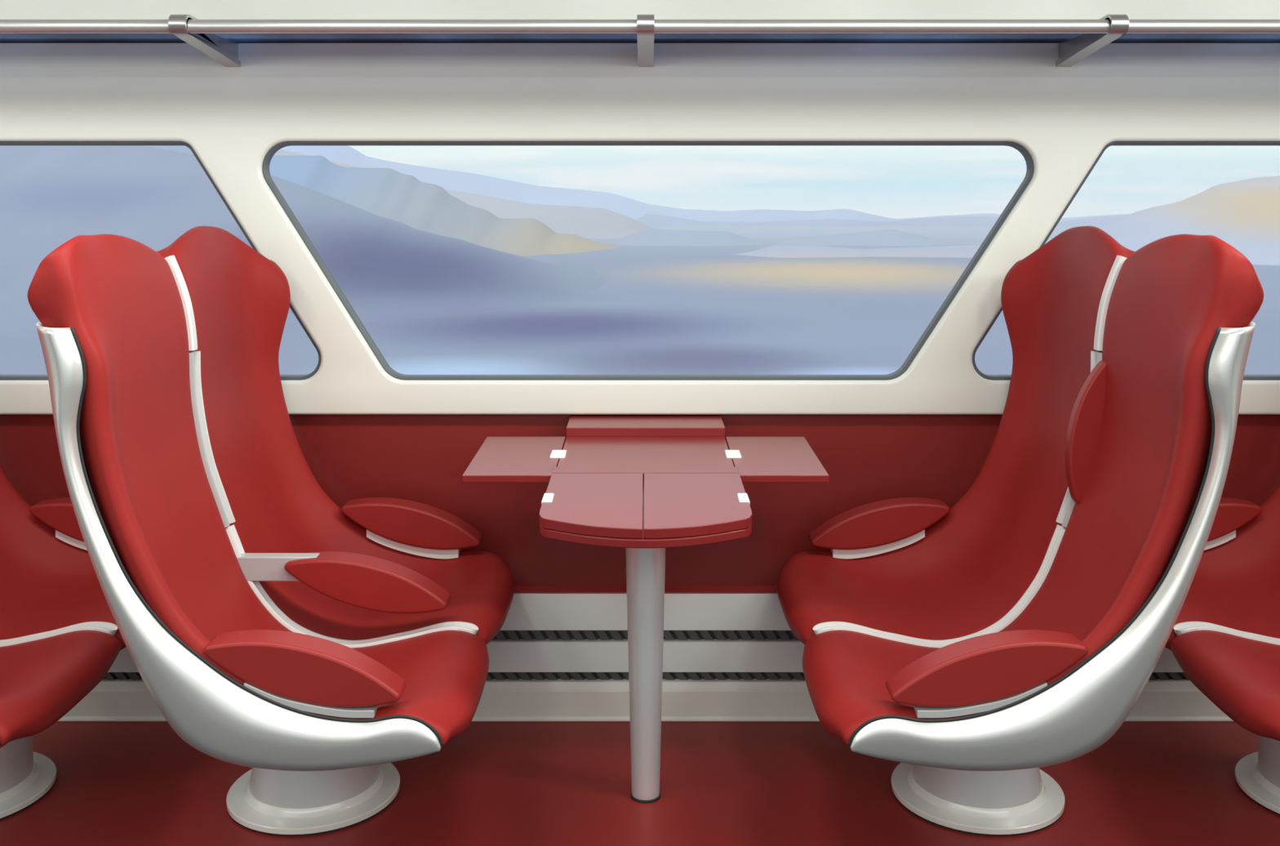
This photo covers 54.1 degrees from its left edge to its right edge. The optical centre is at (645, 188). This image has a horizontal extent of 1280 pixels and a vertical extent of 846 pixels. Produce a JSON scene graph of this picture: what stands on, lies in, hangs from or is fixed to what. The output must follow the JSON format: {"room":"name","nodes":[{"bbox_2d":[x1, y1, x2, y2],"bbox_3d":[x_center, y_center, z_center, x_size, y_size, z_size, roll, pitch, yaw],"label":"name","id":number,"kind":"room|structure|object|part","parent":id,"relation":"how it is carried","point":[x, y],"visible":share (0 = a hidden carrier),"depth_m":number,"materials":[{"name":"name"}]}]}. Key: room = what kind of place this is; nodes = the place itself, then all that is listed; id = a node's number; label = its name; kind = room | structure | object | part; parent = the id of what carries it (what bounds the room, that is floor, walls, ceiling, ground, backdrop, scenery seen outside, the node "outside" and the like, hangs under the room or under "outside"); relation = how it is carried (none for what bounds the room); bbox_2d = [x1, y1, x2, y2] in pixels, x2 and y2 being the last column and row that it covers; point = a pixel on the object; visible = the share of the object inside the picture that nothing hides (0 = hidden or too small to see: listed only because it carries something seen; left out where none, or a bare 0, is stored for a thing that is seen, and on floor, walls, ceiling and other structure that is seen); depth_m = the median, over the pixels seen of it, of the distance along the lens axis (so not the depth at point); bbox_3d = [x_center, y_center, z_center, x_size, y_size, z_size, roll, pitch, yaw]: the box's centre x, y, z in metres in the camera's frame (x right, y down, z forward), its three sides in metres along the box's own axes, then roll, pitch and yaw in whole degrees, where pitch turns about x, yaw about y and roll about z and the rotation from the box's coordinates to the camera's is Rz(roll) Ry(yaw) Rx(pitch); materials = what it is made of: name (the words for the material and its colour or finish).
{"room":"train carriage","nodes":[
{"label":"train carriage","id":0,"kind":"room"},
{"bbox_2d":[0,0,1279,414],"bbox_3d":[0.000,-0.004,3.405,9.200,1.231,0.050,0,0,0],"label":"wall","id":1,"kind":"structure","parent":0,"point":[231,117],"depth_m":3.38,"materials":[{"name":"white plastic"}]},
{"bbox_2d":[0,141,320,379],"bbox_3d":[-2.133,0.195,3.409,2.518,0.654,0.033,0,0,0],"label":"window","id":2,"kind":"structure","parent":1,"relation":"in","point":[2,143],"depth_m":3.39,"materials":[{"name":"grey rubber"}]},
{"bbox_2d":[0,14,1279,66],"bbox_3d":[0.000,-0.373,3.177,9.160,0.089,0.410,0,0,0],"label":"luggage rack","id":3,"kind":"object","parent":1,"relation":"attached to","point":[1076,39],"visible":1,"depth_m":2.99,"materials":[{"name":"metal"}]},
{"bbox_3d":[0.000,-0.389,3.000,9.160,0.034,0.034,0,0,0],"label":"rail","id":4,"kind":"part","parent":3,"relation":"part of","materials":[{"name":"metal"}]},
{"bbox_2d":[0,33,1279,41],"bbox_3d":[0.000,-0.401,3.196,9.160,0.010,0.367,0,0,0],"label":"glass shelf","id":5,"kind":"object","parent":3,"relation":"attached to","point":[3,37],"depth_m":3.27,"materials":[{"name":"clear glass"}]},
{"bbox_2d":[262,141,1033,379],"bbox_3d":[0.006,0.195,3.409,2.098,0.654,0.033,0,0,0],"label":"window","id":6,"kind":"structure","parent":1,"relation":"in","point":[266,162],"depth_m":3.40,"materials":[{"name":"grey rubber"}]},
{"bbox_2d":[972,141,1279,379],"bbox_3d":[2.141,0.195,3.409,2.523,0.654,0.033,0,0,0],"label":"window","id":7,"kind":"structure","parent":1,"relation":"in","point":[1115,143],"depth_m":3.39,"materials":[{"name":"grey rubber"}]},
{"bbox_2d":[0,721,1279,845],"bbox_3d":[0.000,1.430,1.210,9.200,0.060,4.520,0,0,0],"label":"floor","id":8,"kind":"structure","parent":0,"point":[116,783],"depth_m":2.92,"materials":[{"name":"red carpet"}]},
{"bbox_2d":[0,463,126,820],"bbox_3d":[-1.547,0.745,2.815,0.809,1.310,1.077,0,0,0],"label":"seat","id":9,"kind":"object","parent":8,"relation":"on","point":[60,635],"visible":0.6,"depth_m":2.90,"materials":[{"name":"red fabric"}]},
{"bbox_3d":[-1.578,1.379,2.900,0.388,0.033,0.388,0,0,0],"label":"plate","id":10,"kind":"part","parent":9,"relation":"part of","materials":[{"name":"white plastic"}]},
{"bbox_3d":[-1.424,0.879,3.293,0.362,0.121,0.072,0,0,0],"label":"armrest","id":11,"kind":"part","parent":9,"relation":"part of","materials":[{"name":"red leather"}]},
{"bbox_3d":[-1.546,0.570,2.557,0.808,0.962,0.505,0,0,0],"label":"seat","id":12,"kind":"part","parent":9,"relation":"part of","materials":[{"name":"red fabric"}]},
{"bbox_3d":[-1.545,0.572,3.073,0.805,0.960,0.505,0,0,0],"label":"seat","id":13,"kind":"part","parent":9,"relation":"part of","materials":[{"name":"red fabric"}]},
{"bbox_3d":[-1.421,0.925,3.293,0.240,0.081,0.044,0,0,0],"label":"armrest mount","id":14,"kind":"part","parent":9,"relation":"part of","materials":[{"name":"white plastic"}]},
{"bbox_2d":[27,226,515,835],"bbox_3d":[-0.735,0.745,2.815,0.809,1.310,1.077,0,0,0],"label":"seat","id":15,"kind":"object","parent":8,"relation":"on","point":[292,636],"visible":1,"depth_m":2.65,"materials":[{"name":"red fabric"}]},
{"bbox_3d":[-0.634,0.895,2.340,0.362,0.121,0.072,0,0,0],"label":"armrest","id":16,"kind":"part","parent":15,"relation":"part of","materials":[{"name":"red leather"}]},
{"bbox_3d":[-0.619,0.940,2.323,0.238,0.063,0.044,0,0,0],"label":"armrest mount","id":17,"kind":"part","parent":15,"relation":"part of","materials":[{"name":"grey plastic"}]},
{"bbox_3d":[-0.766,1.379,2.900,0.388,0.033,0.388,0,0,0],"label":"plate","id":18,"kind":"part","parent":15,"relation":"part of","materials":[{"name":"white plastic"}]},
{"bbox_3d":[-0.733,0.572,3.073,0.805,0.960,0.505,0,0,0],"label":"seat","id":19,"kind":"part","parent":15,"relation":"part of","materials":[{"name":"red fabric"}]},
{"bbox_3d":[-0.622,0.884,2.815,0.362,0.121,0.072,0,0,0],"label":"armrest","id":20,"kind":"part","parent":15,"relation":"part of","materials":[{"name":"red leather"}]},
{"bbox_3d":[-0.612,0.879,3.293,0.362,0.121,0.072,0,0,0],"label":"armrest","id":21,"kind":"part","parent":15,"relation":"part of","materials":[{"name":"red leather"}]},
{"bbox_3d":[-0.609,0.925,3.293,0.240,0.081,0.044,0,0,0],"label":"armrest mount","id":22,"kind":"part","parent":15,"relation":"part of","materials":[{"name":"white plastic"}]},
{"bbox_2d":[57,593,1234,721],"bbox_3d":[0.000,1.244,3.355,7.200,0.312,0.126,0,0,0],"label":"heater casing","id":23,"kind":"object","parent":8,"relation":"on","point":[553,657],"visible":0.2,"depth_m":3.32,"materials":[{"name":"grey paint"}]},
{"bbox_3d":[0.000,1.134,3.381,7.200,0.091,0.073,0,0,0],"label":"panel","id":24,"kind":"part","parent":23,"relation":"part of","materials":[{"name":"grey paint"}]},
{"bbox_3d":[0.000,1.243,3.367,7.200,0.074,0.102,0,0,0],"label":"panel","id":25,"kind":"part","parent":23,"relation":"part of","materials":[{"name":"grey paint"}]},
{"bbox_3d":[0.000,1.351,3.355,7.200,0.099,0.126,0,0,0],"label":"kick plate","id":26,"kind":"part","parent":23,"relation":"part of","materials":[{"name":"white metal"}]},
{"bbox_2d":[492,630,799,639],"bbox_3d":[0.000,1.192,3.356,7.200,0.026,0.017,0,0,0],"label":"grille","id":27,"kind":"object","parent":23,"relation":"attached to","point":[502,634],"depth_m":3.35,"materials":[{"name":"black metal"}]},
{"bbox_2d":[102,671,1189,679],"bbox_3d":[0.000,1.290,3.327,7.200,0.020,0.017,0,0,0],"label":"grille","id":28,"kind":"object","parent":23,"relation":"attached to","point":[109,675],"depth_m":3.32,"materials":[{"name":"metal"}]},
{"bbox_2d":[462,414,829,803],"bbox_3d":[0.000,1.008,2.882,0.817,0.784,1.074,0,0,0],"label":"folding table","id":29,"kind":"object","parent":8,"relation":"on","point":[644,485],"visible":1,"depth_m":2.85,"materials":[{"name":"red paint"}]},
{"bbox_3d":[0.000,1.037,2.890,0.103,0.726,0.103,0,0,0],"label":"post","id":30,"kind":"part","parent":29,"relation":"part of","materials":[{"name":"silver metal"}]},
{"bbox_2d":[776,226,1263,835],"bbox_3d":[0.735,0.745,2.815,0.809,1.310,1.077,0,0,0],"label":"seat","id":31,"kind":"object","parent":8,"relation":"on","point":[998,636],"visible":1,"depth_m":2.65,"materials":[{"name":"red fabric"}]},
{"bbox_3d":[0.609,0.925,3.293,0.240,0.081,0.044,0,0,0],"label":"armrest mount","id":32,"kind":"part","parent":31,"relation":"part of","materials":[{"name":"white plastic"}]},
{"bbox_3d":[0.612,0.879,3.293,0.362,0.121,0.072,0,0,0],"label":"armrest","id":33,"kind":"part","parent":31,"relation":"part of","materials":[{"name":"red leather"}]},
{"bbox_3d":[0.733,0.572,3.073,0.805,0.960,0.505,0,0,0],"label":"seat","id":34,"kind":"part","parent":31,"relation":"part of","materials":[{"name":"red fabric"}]},
{"bbox_3d":[0.766,1.379,2.900,0.388,0.033,0.388,0,0,0],"label":"plate","id":35,"kind":"part","parent":31,"relation":"part of","materials":[{"name":"white plastic"}]},
{"bbox_3d":[0.619,0.940,2.323,0.238,0.063,0.044,0,0,0],"label":"armrest mount","id":36,"kind":"part","parent":31,"relation":"part of","materials":[{"name":"grey plastic"}]},
{"bbox_3d":[0.634,0.895,2.340,0.362,0.121,0.072,0,0,0],"label":"armrest","id":37,"kind":"part","parent":31,"relation":"part of","materials":[{"name":"red leather"}]},
{"bbox_3d":[0.991,0.539,2.785,0.110,0.314,0.036,0,0,0],"label":"armrest","id":38,"kind":"part","parent":31,"relation":"part of","materials":[{"name":"red leather"}]},
{"bbox_2d":[1164,484,1279,815],"bbox_3d":[1.547,0.745,2.815,0.809,1.310,1.077,0,0,0],"label":"seat","id":39,"kind":"object","parent":8,"relation":"on","point":[1224,637],"visible":0.62,"depth_m":2.90,"materials":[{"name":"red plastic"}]},
{"bbox_3d":[1.421,0.925,3.293,0.240,0.081,0.044,0,0,0],"label":"armrest mount","id":40,"kind":"part","parent":39,"relation":"part of","materials":[{"name":"white plastic"}]},
{"bbox_3d":[1.545,0.572,3.073,0.805,0.960,0.505,0,0,0],"label":"seat","id":41,"kind":"part","parent":39,"relation":"part of","materials":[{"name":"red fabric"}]},
{"bbox_3d":[1.546,0.570,2.557,0.808,0.962,0.505,0,0,0],"label":"seat","id":42,"kind":"part","parent":39,"relation":"part of","materials":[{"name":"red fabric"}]},
{"bbox_3d":[1.424,0.879,3.293,0.362,0.121,0.072,0,0,0],"label":"armrest","id":43,"kind":"part","parent":39,"relation":"part of","materials":[{"name":"red leather"}]},
{"bbox_3d":[1.578,1.379,2.900,0.388,0.033,0.388,0,0,0],"label":"plate","id":44,"kind":"part","parent":39,"relation":"part of","materials":[{"name":"white plastic"}]},
{"bbox_2d":[0,414,1279,586],"bbox_3d":[0.000,0.996,3.445,9.200,0.809,0.050,0,0,0],"label":"wall","id":45,"kind":"structure","parent":0,"point":[424,459],"depth_m":3.42,"materials":[{"name":"red paint"}]},
{"bbox_2d":[514,586,777,593],"bbox_3d":[0.000,1.085,3.395,7.200,0.004,0.050,0,0,0],"label":"trim","id":46,"kind":"structure","parent":45,"relation":"attached to","point":[518,589],"depth_m":3.38,"materials":[{"name":"red paint"}]},
{"label":"outside","id":47,"kind":"structure","parent":0,"visible":0},
{"bbox_2d":[274,150,657,238],"bbox_3d":[-130.564,5.827,885.000,433.922,96.756,270.000,0,0,0],"label":"mountain","id":48,"kind":"structure","parent":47,"point":[585,222],"depth_m":868.96},
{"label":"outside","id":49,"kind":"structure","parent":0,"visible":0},
{"bbox_2d":[635,213,1127,226],"bbox_3d":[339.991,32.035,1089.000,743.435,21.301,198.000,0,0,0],"label":"mountain","id":50,"kind":"structure","parent":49,"point":[650,220],"depth_m":1077.74},
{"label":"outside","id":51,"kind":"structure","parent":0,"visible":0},
{"bbox_2d":[606,228,1054,245],"bbox_3d":[205.493,31.593,714.000,458.717,17.315,108.000,0,0,0],"label":"mountain","id":52,"kind":"structure","parent":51,"point":[648,237],"depth_m":706.46},
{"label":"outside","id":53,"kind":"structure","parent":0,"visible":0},
{"bbox_2d":[733,244,980,257],"bbox_3d":[159.621,30.884,593.000,250.538,9.032,126.000,0,0,0],"label":"mountain","id":54,"kind":"structure","parent":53,"point":[779,251],"depth_m":586.96},
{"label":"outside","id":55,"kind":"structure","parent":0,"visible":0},
{"bbox_2d":[142,145,618,256],"bbox_3d":[-189.393,-7.287,665.000,497.632,102.497,270.000,0,0,0],"label":"mountain","id":56,"kind":"structure","parent":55,"point":[387,193],"depth_m":651.46},
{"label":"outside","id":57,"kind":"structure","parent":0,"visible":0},
{"bbox_2d":[0,145,608,337],"bbox_3d":[-234.499,-8.480,401.000,470.082,87.854,342.000,0,0,0],"label":"mountain","id":58,"kind":"structure","parent":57,"point":[387,269],"depth_m":371.01},
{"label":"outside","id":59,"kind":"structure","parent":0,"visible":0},
{"bbox_2d":[1044,175,1279,265],"bbox_3d":[381.024,12.198,623.000,341.627,46.405,306.000,0,0,0],"label":"mountain","id":60,"kind":"structure","parent":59,"point":[1244,214],"depth_m":604.71},
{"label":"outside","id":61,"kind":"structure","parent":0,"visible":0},
{"bbox_2d":[0,221,1279,374],"bbox_3d":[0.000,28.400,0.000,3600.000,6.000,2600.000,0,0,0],"label":"water","id":62,"kind":"structure","parent":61,"point":[660,309],"depth_m":289.86,"materials":[{"name":"blue liquid"}]},
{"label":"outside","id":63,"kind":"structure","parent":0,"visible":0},
{"bbox_2d":[279,145,1129,222],"bbox_3d":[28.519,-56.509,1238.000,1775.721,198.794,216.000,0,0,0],"label":"mountain","id":64,"kind":"structure","parent":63,"point":[471,183],"depth_m":1230.22}
]}

